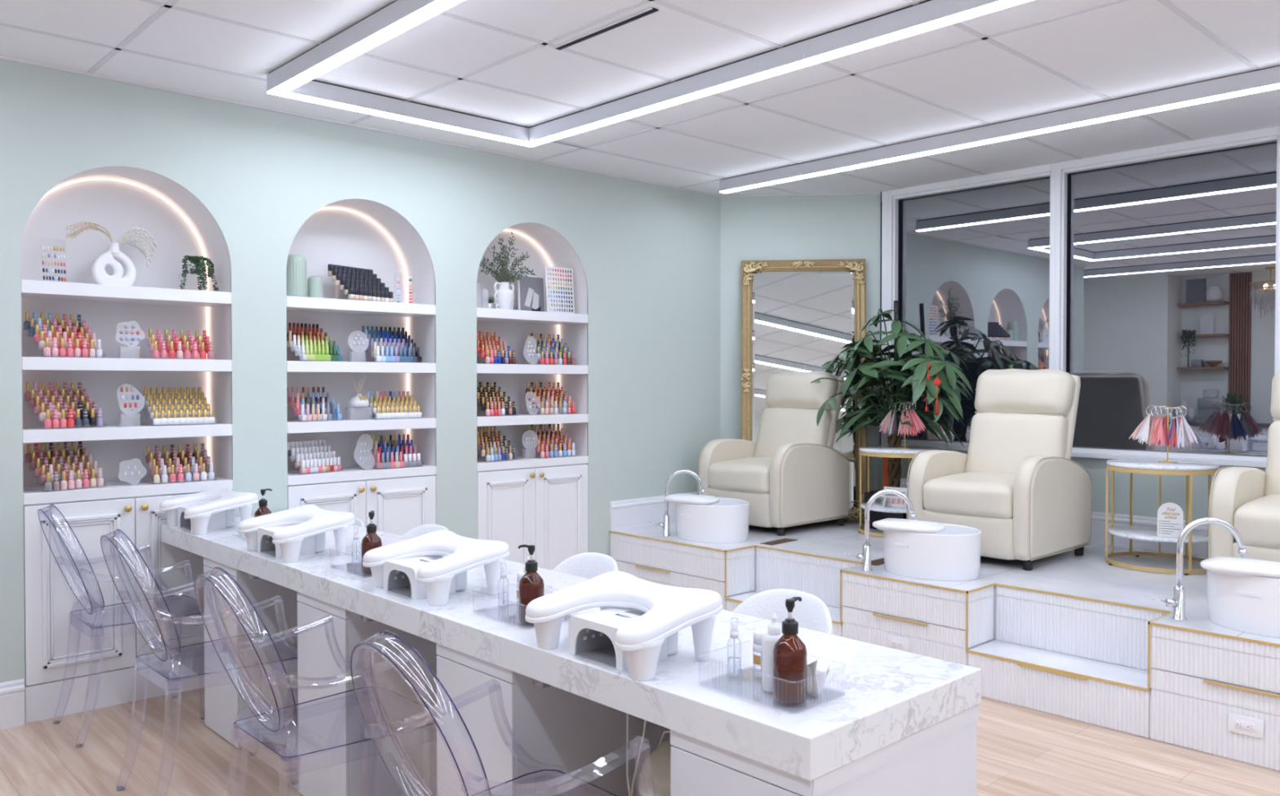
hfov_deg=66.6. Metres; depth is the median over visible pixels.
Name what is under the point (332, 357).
bottle
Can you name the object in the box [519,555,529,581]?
squeeze bottle
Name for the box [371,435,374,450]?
bottle
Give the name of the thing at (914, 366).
potted plant
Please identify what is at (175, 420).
bottle
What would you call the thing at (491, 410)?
bottle
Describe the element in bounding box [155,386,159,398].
bottle
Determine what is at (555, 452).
bottle
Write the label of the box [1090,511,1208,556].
baseboard
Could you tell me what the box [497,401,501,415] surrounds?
bottle
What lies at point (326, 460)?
bottle
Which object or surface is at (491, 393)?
rack
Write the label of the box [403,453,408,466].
bottle
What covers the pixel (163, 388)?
bottle
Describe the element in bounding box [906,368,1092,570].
recliner
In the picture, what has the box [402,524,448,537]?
upholstered chair
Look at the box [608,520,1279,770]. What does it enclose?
platform
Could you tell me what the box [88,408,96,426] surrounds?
bottle
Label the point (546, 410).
bottle
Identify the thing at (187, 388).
bottle
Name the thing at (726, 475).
seat cushion
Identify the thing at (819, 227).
wall
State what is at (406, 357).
bottle
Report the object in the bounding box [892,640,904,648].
receptacle
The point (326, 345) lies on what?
bottle
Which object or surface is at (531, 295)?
print
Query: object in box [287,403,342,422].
rack
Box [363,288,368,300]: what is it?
bottle
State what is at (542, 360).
bottle
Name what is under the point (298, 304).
display shelf
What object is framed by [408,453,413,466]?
bottle
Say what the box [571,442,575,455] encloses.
bottle
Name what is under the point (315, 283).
vase
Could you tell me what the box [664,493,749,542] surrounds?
tub
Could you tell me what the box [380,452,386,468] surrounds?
bottle
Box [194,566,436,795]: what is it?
armchair
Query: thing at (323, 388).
bottle
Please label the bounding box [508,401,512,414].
bottle
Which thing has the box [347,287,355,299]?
bottle
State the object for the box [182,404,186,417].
bottle
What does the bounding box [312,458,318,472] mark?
bottle
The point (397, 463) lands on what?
bottle
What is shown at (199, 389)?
bottle
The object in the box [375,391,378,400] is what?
bottle
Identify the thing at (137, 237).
dried grass
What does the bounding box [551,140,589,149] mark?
ceiling vent
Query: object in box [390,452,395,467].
bottle
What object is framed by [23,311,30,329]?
bottle
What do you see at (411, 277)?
strip
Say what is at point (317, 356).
bottle
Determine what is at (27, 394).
bottle
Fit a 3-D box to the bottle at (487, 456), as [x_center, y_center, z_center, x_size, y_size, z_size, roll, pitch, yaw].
[-0.890,0.332,5.705,0.028,0.080,0.028,1,1,34]
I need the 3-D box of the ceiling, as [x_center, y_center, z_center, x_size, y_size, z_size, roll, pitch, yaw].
[1.018,-1.403,2.330,7.900,0.050,9.250,-1,1,-43]
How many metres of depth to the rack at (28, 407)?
4.22 m
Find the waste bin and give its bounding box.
[638,730,671,795]
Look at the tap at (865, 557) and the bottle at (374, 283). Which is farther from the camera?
the bottle at (374, 283)
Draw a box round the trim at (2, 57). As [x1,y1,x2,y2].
[0,55,880,197]
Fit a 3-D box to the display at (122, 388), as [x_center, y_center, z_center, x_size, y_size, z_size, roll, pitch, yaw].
[-2.327,0.031,4.450,0.117,0.193,0.052,-1,1,-43]
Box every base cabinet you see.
[23,492,204,723]
[287,474,435,536]
[476,463,587,570]
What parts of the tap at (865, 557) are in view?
spout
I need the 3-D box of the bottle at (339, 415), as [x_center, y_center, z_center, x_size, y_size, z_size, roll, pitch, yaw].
[-1.591,0.071,5.134,0.029,0.085,0.029,1,1,32]
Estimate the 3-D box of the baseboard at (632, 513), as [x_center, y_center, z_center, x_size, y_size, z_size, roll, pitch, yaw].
[0.196,0.761,6.675,1.049,0.190,0.020,-1,1,-43]
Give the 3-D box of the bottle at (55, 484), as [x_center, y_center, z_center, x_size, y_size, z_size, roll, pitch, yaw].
[-2.513,0.356,4.192,0.028,0.081,0.028,1,1,30]
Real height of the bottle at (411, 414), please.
0.069 m
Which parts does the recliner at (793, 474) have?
arm, footrest panel, arm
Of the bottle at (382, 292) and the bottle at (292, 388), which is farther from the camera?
the bottle at (382, 292)
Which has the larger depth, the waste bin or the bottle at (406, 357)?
the bottle at (406, 357)
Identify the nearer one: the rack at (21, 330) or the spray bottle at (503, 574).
the spray bottle at (503, 574)
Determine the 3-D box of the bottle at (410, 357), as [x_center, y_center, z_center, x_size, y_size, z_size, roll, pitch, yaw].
[-1.270,-0.240,5.366,0.029,0.085,0.029,-1,1,-43]
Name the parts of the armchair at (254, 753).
leg, panel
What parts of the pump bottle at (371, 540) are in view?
amber glass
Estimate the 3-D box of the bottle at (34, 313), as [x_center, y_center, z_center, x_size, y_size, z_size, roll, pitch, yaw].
[-2.644,-0.336,4.256,0.028,0.081,0.028,1,1,30]
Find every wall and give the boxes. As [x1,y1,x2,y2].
[0,59,720,723]
[720,193,880,490]
[877,449,1266,520]
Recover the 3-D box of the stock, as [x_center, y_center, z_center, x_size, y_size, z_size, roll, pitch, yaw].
[-1.560,-0.021,5.226,2.968,0.743,0.211,-1,1,-43]
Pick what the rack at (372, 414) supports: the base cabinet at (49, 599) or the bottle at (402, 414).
the bottle at (402, 414)
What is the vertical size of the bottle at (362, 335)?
0.085 m
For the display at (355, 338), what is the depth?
5.20 m
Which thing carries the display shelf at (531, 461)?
attached to the wall at (252, 184)
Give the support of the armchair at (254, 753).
on the floor
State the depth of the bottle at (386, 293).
5.31 m
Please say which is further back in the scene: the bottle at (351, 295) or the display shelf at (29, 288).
the bottle at (351, 295)
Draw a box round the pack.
[807,657,829,697]
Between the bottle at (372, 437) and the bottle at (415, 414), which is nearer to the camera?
the bottle at (372, 437)
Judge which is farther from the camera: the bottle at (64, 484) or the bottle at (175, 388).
the bottle at (175, 388)
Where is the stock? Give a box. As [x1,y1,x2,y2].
[28,313,571,484]
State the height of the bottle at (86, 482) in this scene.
0.081 m
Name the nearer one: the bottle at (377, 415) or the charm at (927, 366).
the bottle at (377, 415)
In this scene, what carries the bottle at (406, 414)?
on the rack at (372, 414)
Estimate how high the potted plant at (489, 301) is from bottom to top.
0.083 m
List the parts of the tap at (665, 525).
spout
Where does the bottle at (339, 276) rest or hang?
on the rack at (328, 276)
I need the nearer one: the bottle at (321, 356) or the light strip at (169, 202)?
the light strip at (169, 202)
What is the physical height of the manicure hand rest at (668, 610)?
0.155 m
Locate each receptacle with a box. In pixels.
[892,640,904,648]
[1235,719,1256,732]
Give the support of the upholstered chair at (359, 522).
on the floor
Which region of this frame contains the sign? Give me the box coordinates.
[1156,502,1183,537]
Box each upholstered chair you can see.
[352,517,364,527]
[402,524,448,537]
[552,552,618,578]
[733,588,833,635]
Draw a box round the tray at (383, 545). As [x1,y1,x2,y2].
[329,545,383,573]
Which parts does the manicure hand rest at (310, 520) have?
leg, leg, leg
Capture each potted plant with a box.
[483,296,494,308]
[810,307,973,529]
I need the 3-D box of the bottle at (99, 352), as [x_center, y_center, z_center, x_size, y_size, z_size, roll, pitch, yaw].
[-2.416,-0.221,4.350,0.028,0.081,0.028,1,1,30]
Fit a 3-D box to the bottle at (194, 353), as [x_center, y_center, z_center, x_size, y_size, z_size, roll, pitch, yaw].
[-2.098,-0.225,4.593,0.028,0.081,0.028,-1,1,-43]
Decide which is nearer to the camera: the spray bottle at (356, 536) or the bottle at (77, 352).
the spray bottle at (356, 536)
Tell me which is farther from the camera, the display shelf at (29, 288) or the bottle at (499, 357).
the bottle at (499, 357)
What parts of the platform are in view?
pull handle, fluted panel, drawer, panel, riser panel, pull handle, drawer, fluted panel, panel, pull handle, riser panel, panel, fluted panel, drawer, pull handle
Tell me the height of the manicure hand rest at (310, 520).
0.155 m
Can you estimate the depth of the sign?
4.96 m
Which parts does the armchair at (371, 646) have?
panel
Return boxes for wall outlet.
[888,635,909,652]
[1228,712,1263,738]
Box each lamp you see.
[177,504,235,531]
[257,524,325,558]
[383,555,466,599]
[568,606,678,671]
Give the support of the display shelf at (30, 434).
attached to the wall at (252, 184)
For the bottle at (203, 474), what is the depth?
4.62 m
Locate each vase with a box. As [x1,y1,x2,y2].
[91,242,136,285]
[286,254,306,297]
[307,275,323,297]
[493,281,514,309]
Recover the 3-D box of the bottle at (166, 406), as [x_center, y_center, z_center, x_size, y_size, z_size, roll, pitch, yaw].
[-2.211,0.063,4.543,0.029,0.069,0.024,-1,1,-43]
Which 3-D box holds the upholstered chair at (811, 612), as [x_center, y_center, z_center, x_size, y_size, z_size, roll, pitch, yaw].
[0.329,1.005,2.989,0.505,0.763,0.515,-1,1,-37]
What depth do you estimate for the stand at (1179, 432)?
5.11 m
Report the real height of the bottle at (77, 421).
0.080 m
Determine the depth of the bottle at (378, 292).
5.26 m
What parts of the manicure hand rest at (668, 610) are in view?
leg, leg, leg, leg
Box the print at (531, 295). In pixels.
[516,274,544,311]
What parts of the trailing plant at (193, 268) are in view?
pot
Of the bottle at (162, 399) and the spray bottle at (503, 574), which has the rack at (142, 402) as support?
the bottle at (162, 399)
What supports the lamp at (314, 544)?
on the desk at (887, 722)
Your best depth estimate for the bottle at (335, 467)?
5.11 m
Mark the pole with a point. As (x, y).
(895, 302)
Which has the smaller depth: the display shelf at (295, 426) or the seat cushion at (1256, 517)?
the seat cushion at (1256, 517)
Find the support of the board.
on the display shelf at (29, 288)
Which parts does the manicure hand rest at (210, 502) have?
leg, leg, leg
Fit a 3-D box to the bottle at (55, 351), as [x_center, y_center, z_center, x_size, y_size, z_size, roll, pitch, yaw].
[-2.513,-0.218,4.182,0.028,0.081,0.028,1,1,30]
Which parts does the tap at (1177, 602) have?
lever, spout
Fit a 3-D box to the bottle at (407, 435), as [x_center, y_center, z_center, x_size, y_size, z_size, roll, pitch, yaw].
[-1.308,0.246,5.494,0.029,0.085,0.029,-1,1,-43]
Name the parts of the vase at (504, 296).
loop handle, loop handle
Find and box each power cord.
[626,713,631,795]
[631,720,646,795]
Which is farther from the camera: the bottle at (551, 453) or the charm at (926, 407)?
the bottle at (551, 453)
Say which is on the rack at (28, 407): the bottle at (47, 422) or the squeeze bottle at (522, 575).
the bottle at (47, 422)
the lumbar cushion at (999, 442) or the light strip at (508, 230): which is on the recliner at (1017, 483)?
the lumbar cushion at (999, 442)
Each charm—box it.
[924,396,928,411]
[926,364,929,380]
[933,377,941,413]
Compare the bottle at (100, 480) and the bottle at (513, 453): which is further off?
the bottle at (513, 453)
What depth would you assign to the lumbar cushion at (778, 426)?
6.62 m
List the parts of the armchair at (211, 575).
panel, leg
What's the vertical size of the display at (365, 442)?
0.191 m
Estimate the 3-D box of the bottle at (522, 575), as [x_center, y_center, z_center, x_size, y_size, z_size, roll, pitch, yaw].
[-0.307,0.538,2.685,0.050,0.117,0.050,-1,1,-43]
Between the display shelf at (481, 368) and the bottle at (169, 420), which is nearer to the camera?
the bottle at (169, 420)
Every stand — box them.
[879,401,925,448]
[1128,404,1198,463]
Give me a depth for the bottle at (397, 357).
5.30 m
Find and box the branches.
[479,231,536,284]
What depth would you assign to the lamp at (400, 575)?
3.00 m
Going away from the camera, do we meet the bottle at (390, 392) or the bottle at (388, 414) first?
the bottle at (388, 414)
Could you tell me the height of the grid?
0.004 m
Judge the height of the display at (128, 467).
0.121 m
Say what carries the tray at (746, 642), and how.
on the desk at (887, 722)
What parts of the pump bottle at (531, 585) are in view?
amber glass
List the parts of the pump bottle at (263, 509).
amber glass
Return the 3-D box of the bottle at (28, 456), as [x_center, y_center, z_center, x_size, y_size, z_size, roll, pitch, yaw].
[-2.661,0.240,4.238,0.028,0.080,0.028,1,1,30]
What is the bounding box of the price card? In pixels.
[883,486,906,507]
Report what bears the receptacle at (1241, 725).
attached to the wall outlet at (1237, 723)
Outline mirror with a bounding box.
[741,258,867,520]
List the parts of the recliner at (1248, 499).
arm, footrest panel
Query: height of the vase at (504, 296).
0.170 m
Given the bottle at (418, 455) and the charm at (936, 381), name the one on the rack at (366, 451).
the bottle at (418, 455)
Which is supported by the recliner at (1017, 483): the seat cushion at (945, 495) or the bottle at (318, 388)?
the seat cushion at (945, 495)
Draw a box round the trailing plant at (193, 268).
[179,255,218,291]
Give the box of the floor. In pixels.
[0,686,1279,795]
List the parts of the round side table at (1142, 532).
ring frame, ring frame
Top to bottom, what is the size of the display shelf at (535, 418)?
0.055 m
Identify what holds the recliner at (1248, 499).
on the platform
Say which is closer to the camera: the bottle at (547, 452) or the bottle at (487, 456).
the bottle at (487, 456)
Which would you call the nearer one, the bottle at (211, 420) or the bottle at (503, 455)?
the bottle at (211, 420)
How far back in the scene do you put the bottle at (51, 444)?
4.31 m
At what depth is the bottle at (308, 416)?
4.96 m
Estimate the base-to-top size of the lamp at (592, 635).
0.093 m
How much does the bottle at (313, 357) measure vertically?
0.085 m
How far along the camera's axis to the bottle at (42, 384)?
4.28 m
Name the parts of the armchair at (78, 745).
leg, panel, leg, leg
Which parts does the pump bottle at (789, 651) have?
pump stem, amber glass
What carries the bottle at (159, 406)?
on the rack at (142, 402)
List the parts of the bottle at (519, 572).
lid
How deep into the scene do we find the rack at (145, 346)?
4.57 m
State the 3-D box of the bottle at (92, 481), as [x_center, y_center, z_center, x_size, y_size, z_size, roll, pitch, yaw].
[-2.432,0.355,4.332,0.028,0.080,0.028,1,1,30]
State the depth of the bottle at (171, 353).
4.51 m
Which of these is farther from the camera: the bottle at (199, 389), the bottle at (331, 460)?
the bottle at (331, 460)
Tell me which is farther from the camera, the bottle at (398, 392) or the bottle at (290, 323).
the bottle at (398, 392)
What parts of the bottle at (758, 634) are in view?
lid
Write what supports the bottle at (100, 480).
on the rack at (23, 462)
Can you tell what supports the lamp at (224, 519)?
on the desk at (887, 722)
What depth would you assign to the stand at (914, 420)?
6.22 m
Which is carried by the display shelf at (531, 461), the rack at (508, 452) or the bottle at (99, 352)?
the rack at (508, 452)
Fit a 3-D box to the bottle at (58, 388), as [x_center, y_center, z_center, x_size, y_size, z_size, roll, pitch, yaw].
[-2.596,-0.030,4.345,0.028,0.080,0.028,1,1,30]
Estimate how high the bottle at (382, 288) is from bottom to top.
0.062 m
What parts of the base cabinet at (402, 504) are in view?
door, knob, knob, door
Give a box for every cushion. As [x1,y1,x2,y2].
[707,457,772,493]
[753,407,831,457]
[764,370,838,410]
[922,471,1015,518]
[964,412,1068,475]
[974,368,1075,416]
[1233,494,1279,549]
[1263,420,1279,496]
[1270,370,1279,418]
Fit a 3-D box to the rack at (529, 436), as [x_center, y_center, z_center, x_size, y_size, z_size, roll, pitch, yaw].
[-0.569,0.278,6.145,0.282,0.180,0.208,-1,1,-43]
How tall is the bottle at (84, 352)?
0.081 m
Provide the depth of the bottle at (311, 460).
4.98 m
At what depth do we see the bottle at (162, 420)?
4.49 m
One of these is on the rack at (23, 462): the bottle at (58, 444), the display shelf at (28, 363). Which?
the bottle at (58, 444)
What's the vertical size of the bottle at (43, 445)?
0.080 m
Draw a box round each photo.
[872,495,886,507]
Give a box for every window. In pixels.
[880,163,1056,450]
[1054,125,1279,467]
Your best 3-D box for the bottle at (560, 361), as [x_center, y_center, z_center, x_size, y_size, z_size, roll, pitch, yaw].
[-0.498,-0.249,6.086,0.028,0.080,0.028,-1,1,-43]
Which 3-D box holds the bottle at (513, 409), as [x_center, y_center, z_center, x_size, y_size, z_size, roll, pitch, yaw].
[-0.763,0.061,5.888,0.028,0.081,0.028,1,1,34]
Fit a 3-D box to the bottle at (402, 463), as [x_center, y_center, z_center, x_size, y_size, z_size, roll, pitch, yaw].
[-1.310,0.336,5.338,0.029,0.085,0.029,-1,1,-43]
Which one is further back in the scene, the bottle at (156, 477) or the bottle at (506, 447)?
the bottle at (506, 447)
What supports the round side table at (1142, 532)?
on the platform
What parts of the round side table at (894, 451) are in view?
ring frame, ring frame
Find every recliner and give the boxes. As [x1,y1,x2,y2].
[697,370,851,536]
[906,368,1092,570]
[1208,370,1279,561]
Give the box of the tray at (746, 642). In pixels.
[699,641,846,683]
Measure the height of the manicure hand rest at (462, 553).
0.155 m
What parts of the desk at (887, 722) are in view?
rail, door, rail, door, rail, door, door, rail, rail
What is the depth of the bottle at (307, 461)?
4.96 m
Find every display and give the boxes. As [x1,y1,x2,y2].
[118,324,143,358]
[119,386,140,426]
[122,464,139,482]
[352,333,364,351]
[359,442,370,463]
[521,436,536,458]
[526,341,534,359]
[528,391,537,411]
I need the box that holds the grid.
[0,0,1279,194]
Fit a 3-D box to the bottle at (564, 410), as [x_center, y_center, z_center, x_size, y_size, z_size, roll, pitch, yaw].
[-0.473,0.057,6.115,0.028,0.081,0.028,-1,1,-43]
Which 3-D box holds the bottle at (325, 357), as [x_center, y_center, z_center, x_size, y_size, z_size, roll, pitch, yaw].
[-1.638,-0.234,5.036,0.029,0.085,0.029,1,1,32]
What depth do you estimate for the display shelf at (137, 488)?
4.37 m
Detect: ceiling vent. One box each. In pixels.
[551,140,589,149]
[552,7,658,50]
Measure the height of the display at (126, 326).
0.175 m
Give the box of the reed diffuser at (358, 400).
[345,375,371,419]
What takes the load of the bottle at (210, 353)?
on the rack at (145, 346)
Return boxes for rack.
[21,329,97,357]
[22,462,104,492]
[28,407,101,429]
[142,401,211,426]
[143,462,215,484]
[145,346,214,359]
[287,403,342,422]
[287,455,342,475]
[328,275,359,300]
[365,451,418,469]
[371,413,422,419]
[476,393,516,416]
[478,452,515,462]
[524,435,576,458]
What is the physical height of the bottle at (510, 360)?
0.080 m
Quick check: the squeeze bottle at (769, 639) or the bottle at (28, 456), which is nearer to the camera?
the squeeze bottle at (769, 639)
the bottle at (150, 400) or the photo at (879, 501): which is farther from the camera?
the photo at (879, 501)
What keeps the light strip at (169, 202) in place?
attached to the wall at (252, 184)
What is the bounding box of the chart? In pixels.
[545,265,574,313]
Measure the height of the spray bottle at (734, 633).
0.127 m
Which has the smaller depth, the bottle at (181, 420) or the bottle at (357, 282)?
the bottle at (181, 420)
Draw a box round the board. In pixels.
[41,245,66,281]
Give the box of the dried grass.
[64,221,157,266]
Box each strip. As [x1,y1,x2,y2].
[41,177,209,474]
[317,207,408,434]
[395,271,399,302]
[408,275,412,302]
[502,229,559,450]
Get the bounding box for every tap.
[648,469,706,536]
[662,513,671,536]
[844,488,916,571]
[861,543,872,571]
[1150,517,1248,620]
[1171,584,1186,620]
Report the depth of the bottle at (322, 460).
5.05 m
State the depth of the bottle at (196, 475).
4.59 m
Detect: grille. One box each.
[760,537,797,545]
[871,557,884,565]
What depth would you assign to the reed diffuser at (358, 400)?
5.18 m
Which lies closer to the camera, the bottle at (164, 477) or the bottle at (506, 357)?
the bottle at (164, 477)
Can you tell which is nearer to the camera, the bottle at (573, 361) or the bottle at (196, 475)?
the bottle at (196, 475)
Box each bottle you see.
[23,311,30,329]
[24,382,31,400]
[24,444,31,462]
[32,311,37,328]
[33,382,38,399]
[34,443,39,460]
[40,312,45,328]
[40,382,45,399]
[41,443,46,460]
[43,337,50,356]
[44,409,51,428]
[44,471,52,491]
[47,312,53,328]
[48,382,53,399]
[48,442,53,459]
[51,337,58,356]
[51,408,59,427]
[52,471,59,490]
[55,313,60,328]
[56,382,61,399]
[56,442,61,456]
[58,337,66,356]
[59,408,66,427]
[60,471,67,489]
[66,337,73,356]
[66,408,74,427]
[67,470,75,488]
[73,338,80,356]
[74,408,81,426]
[75,469,82,488]
[80,338,88,357]
[81,408,88,426]
[82,468,89,487]
[88,339,95,357]
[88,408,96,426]
[89,468,96,487]
[95,339,102,357]
[96,408,102,426]
[96,467,103,486]
[142,386,147,401]
[144,392,150,407]
[146,398,152,413]
[149,404,155,419]
[150,386,153,398]
[151,409,159,425]
[152,340,159,358]
[153,465,159,483]
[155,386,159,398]
[155,398,159,409]
[157,404,161,417]
[160,340,167,358]
[160,409,166,425]
[161,398,164,409]
[161,465,168,483]
[162,386,165,398]
[164,404,168,417]
[166,409,173,424]
[167,398,171,409]
[168,341,174,358]
[168,386,172,398]
[169,404,173,417]
[169,464,175,482]
[172,409,178,424]
[173,386,177,398]
[173,398,177,409]
[176,341,182,358]
[176,404,180,417]
[177,464,183,481]
[178,409,185,424]
[180,386,183,398]
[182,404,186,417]
[183,409,191,424]
[184,341,191,358]
[185,463,191,481]
[186,386,189,398]
[188,404,191,417]
[191,341,198,359]
[191,386,195,398]
[191,408,196,423]
[192,463,199,480]
[194,403,198,417]
[196,408,203,423]
[197,386,201,398]
[200,342,205,359]
[200,403,204,417]
[200,462,206,479]
[203,408,208,423]
[207,342,213,359]
[208,408,214,423]
[208,462,214,479]
[253,488,272,517]
[287,386,291,403]
[288,322,293,336]
[291,386,296,403]
[292,322,296,337]
[295,386,302,402]
[298,343,307,360]
[298,404,306,421]
[299,459,306,474]
[301,386,306,402]
[305,343,311,360]
[305,459,310,473]
[306,386,311,402]
[306,404,311,421]
[309,343,315,360]
[309,458,314,473]
[310,404,317,420]
[311,386,316,402]
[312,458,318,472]
[313,344,319,360]
[315,404,322,420]
[316,386,321,402]
[317,344,323,360]
[317,458,322,472]
[320,457,326,471]
[321,344,327,360]
[321,386,326,402]
[321,404,327,420]
[324,457,329,471]
[325,344,330,360]
[326,403,332,420]
[328,264,334,275]
[328,457,333,471]
[329,344,334,360]
[331,268,338,280]
[331,403,337,419]
[332,457,337,471]
[333,345,338,360]
[334,403,342,419]
[335,273,342,285]
[336,457,341,470]
[337,345,342,361]
[338,265,343,270]
[339,278,346,289]
[343,282,351,294]
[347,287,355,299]
[348,393,368,406]
[351,275,355,279]
[351,530,360,564]
[355,279,359,284]
[355,288,359,299]
[359,284,364,288]
[359,288,364,300]
[360,325,364,341]
[360,510,382,573]
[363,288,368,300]
[366,391,369,403]
[368,288,372,301]
[370,391,374,400]
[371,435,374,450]
[372,281,377,286]
[372,289,376,301]
[374,346,381,361]
[374,405,381,418]
[374,453,382,468]
[375,290,380,301]
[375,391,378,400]
[380,286,385,291]
[380,290,385,302]
[380,435,383,450]
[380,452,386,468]
[381,346,386,361]
[381,405,386,418]
[384,291,389,302]
[384,391,387,400]
[385,346,391,361]
[385,405,391,418]
[386,452,391,467]
[388,291,393,302]
[388,391,392,400]
[389,405,395,418]
[389,435,392,449]
[390,346,395,361]
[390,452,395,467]
[393,391,396,400]
[394,346,399,361]
[394,451,399,467]
[395,405,399,417]
[397,391,400,400]
[398,434,401,448]
[399,346,404,362]
[399,405,404,417]
[399,451,404,466]
[400,434,405,448]
[401,391,405,402]
[402,346,408,362]
[403,405,408,417]
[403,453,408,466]
[406,391,409,400]
[406,434,410,448]
[408,346,413,362]
[408,405,413,417]
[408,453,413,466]
[412,346,417,362]
[412,404,417,417]
[412,453,417,466]
[416,346,422,362]
[416,453,421,466]
[417,404,422,417]
[485,349,489,363]
[485,402,490,415]
[485,448,490,462]
[489,349,493,363]
[489,401,493,415]
[489,447,493,461]
[493,350,497,363]
[493,401,497,415]
[493,447,497,461]
[497,350,501,363]
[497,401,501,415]
[497,446,501,460]
[497,562,508,608]
[501,350,505,364]
[501,401,505,415]
[501,446,505,460]
[504,350,508,364]
[505,401,508,414]
[505,446,508,459]
[508,350,512,364]
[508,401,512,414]
[508,445,512,459]
[511,350,515,364]
[511,401,515,414]
[511,445,515,458]
[516,571,523,608]
[517,544,544,623]
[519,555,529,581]
[519,572,524,581]
[540,351,544,364]
[540,400,544,413]
[540,444,544,457]
[544,351,549,364]
[544,400,549,413]
[544,444,549,457]
[549,351,553,364]
[549,400,553,413]
[549,444,553,457]
[553,351,558,364]
[553,400,558,413]
[553,443,558,457]
[558,351,562,364]
[558,400,562,413]
[558,443,562,456]
[562,351,566,364]
[562,400,566,413]
[562,443,566,456]
[566,351,571,364]
[566,400,571,413]
[566,443,571,456]
[571,351,575,364]
[571,400,575,413]
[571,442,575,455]
[727,617,741,678]
[761,613,782,693]
[773,596,807,704]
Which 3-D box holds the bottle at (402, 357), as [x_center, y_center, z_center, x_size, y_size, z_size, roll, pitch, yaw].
[-1.310,-0.239,5.329,0.029,0.085,0.029,-1,1,-43]
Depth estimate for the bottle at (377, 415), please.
5.23 m
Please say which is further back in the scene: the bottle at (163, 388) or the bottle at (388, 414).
the bottle at (388, 414)
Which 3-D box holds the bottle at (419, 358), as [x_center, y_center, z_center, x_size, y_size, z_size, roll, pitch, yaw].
[-1.230,-0.240,5.403,0.029,0.085,0.029,-1,1,-43]
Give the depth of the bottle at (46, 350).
4.15 m
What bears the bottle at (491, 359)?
on the rack
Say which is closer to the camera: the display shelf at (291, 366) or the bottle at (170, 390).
the bottle at (170, 390)
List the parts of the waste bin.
handle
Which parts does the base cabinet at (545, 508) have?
door, door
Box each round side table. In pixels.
[857,445,943,537]
[1105,458,1219,575]
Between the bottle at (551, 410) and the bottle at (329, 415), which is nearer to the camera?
the bottle at (329, 415)
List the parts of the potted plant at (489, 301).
pot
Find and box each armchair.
[37,503,204,747]
[100,528,297,795]
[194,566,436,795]
[350,630,617,795]
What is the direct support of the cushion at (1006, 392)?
on the recliner at (1017, 483)
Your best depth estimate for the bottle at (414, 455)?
5.39 m
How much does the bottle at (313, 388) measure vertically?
0.085 m
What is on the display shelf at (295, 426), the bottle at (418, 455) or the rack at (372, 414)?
the rack at (372, 414)
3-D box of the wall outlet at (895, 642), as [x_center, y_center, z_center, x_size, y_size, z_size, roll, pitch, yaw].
[1.262,1.204,4.756,0.009,0.072,0.116,-1,1,-43]
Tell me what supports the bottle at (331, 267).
on the rack at (328, 276)
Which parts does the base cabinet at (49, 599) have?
door, knob, knob, door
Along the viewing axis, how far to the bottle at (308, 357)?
4.95 m
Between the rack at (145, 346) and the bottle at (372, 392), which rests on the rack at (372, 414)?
the bottle at (372, 392)
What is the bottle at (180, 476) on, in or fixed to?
on the rack at (144, 463)
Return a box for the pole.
[892,300,898,403]
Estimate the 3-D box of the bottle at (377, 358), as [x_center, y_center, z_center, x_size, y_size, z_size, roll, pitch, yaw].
[-1.409,-0.238,5.236,0.029,0.085,0.029,-1,1,-43]
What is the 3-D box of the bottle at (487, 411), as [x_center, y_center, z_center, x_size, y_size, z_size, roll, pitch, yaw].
[-0.890,0.064,5.701,0.028,0.080,0.028,1,1,34]
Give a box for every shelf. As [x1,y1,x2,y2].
[21,279,231,306]
[22,356,231,371]
[22,422,232,443]
[22,475,232,505]
[286,295,435,317]
[286,360,435,373]
[287,417,435,433]
[287,464,435,485]
[476,307,587,324]
[476,363,587,373]
[476,413,587,426]
[476,454,587,471]
[860,502,906,513]
[1107,524,1208,542]
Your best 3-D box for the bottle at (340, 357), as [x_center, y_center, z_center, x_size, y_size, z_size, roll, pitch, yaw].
[-1.585,-0.236,5.121,0.029,0.085,0.029,1,1,32]
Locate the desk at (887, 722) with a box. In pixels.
[160,515,981,795]
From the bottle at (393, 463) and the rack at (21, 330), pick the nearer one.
the rack at (21, 330)
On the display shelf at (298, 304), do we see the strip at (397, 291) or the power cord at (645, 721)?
the strip at (397, 291)
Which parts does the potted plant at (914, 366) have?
plant pot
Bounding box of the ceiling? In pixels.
[0,0,1279,202]
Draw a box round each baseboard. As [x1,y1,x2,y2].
[0,678,24,729]
[609,491,697,530]
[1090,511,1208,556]
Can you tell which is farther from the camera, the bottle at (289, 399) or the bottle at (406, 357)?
the bottle at (406, 357)
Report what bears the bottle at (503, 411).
on the rack at (491, 393)
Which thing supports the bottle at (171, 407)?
on the rack at (142, 402)
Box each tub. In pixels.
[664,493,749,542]
[872,517,981,581]
[1200,556,1279,638]
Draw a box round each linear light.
[266,0,1032,146]
[719,65,1279,193]
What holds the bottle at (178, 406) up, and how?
on the rack at (142, 402)
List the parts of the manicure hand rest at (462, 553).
leg, leg, leg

